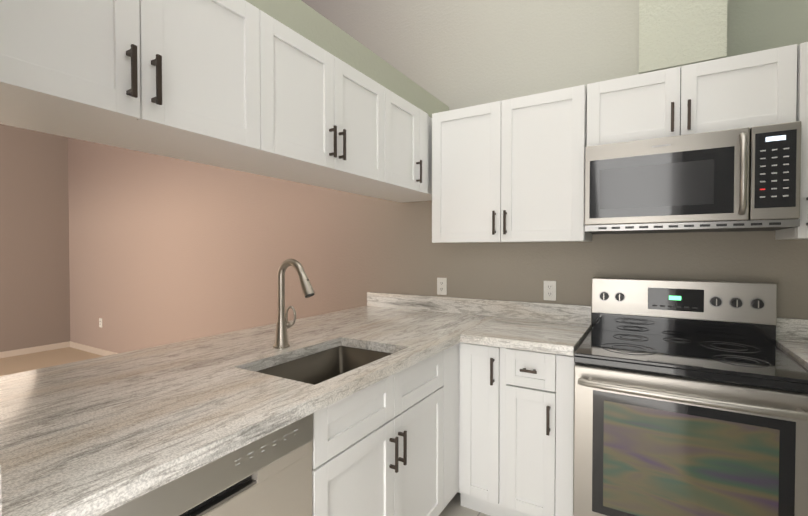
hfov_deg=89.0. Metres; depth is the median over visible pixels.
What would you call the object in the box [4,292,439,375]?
countertop
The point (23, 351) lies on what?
baseboard
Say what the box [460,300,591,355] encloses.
countertop
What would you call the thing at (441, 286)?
outlet
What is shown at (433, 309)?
countertop
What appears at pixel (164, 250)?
wall
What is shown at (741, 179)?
microwave
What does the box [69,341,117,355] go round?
baseboard
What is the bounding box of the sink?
[256,346,392,384]
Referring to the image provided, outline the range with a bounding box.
[573,277,807,515]
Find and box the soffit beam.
[245,0,448,117]
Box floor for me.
[0,347,489,515]
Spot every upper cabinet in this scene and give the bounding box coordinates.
[0,0,279,167]
[224,22,395,191]
[349,94,423,195]
[370,112,431,202]
[432,85,591,242]
[587,44,796,146]
[775,42,807,239]
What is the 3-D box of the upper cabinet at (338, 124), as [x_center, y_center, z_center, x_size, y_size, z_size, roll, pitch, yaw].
[-0.457,-0.610,1.810,0.390,0.468,0.877,1,1,31]
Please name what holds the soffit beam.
attached to the wall at (164, 250)
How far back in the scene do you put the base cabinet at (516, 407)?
1.91 m
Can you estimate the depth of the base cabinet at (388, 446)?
1.59 m
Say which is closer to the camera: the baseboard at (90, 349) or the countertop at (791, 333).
the countertop at (791, 333)
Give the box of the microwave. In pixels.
[584,121,800,233]
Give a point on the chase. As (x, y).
(674, 33)
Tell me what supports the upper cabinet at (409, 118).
hanging from the soffit beam
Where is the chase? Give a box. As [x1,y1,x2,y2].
[639,0,726,73]
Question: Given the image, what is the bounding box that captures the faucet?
[273,259,314,347]
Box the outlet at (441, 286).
[437,278,446,294]
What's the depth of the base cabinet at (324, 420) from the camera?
1.21 m
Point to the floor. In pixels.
(28, 362)
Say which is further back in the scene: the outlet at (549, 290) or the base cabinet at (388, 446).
the outlet at (549, 290)
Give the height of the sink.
0.217 m
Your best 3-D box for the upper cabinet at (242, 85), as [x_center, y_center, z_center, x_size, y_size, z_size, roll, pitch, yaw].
[-0.835,-0.600,1.176,0.390,0.468,0.834,1,1,31]
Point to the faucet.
(283, 324)
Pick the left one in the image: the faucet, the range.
the faucet
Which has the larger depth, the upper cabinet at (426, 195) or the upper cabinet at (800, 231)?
the upper cabinet at (426, 195)
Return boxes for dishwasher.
[100,413,312,515]
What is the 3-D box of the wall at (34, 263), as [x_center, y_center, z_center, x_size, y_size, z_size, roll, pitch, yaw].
[-6.202,-0.833,3.113,0.120,4.200,6.000,1,1,31]
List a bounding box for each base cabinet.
[312,402,335,515]
[336,343,458,515]
[458,342,574,515]
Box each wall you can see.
[0,124,69,351]
[68,0,807,352]
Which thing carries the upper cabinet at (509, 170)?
attached to the wall at (164, 250)
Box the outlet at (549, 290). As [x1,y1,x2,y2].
[544,281,555,300]
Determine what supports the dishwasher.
on the floor
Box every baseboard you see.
[0,342,68,357]
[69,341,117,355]
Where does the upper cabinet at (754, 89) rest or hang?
attached to the wall at (164, 250)
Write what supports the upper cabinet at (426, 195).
hanging from the soffit beam
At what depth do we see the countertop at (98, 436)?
0.96 m
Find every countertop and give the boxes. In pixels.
[0,299,490,515]
[0,332,315,427]
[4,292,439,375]
[344,308,435,335]
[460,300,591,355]
[776,317,807,368]

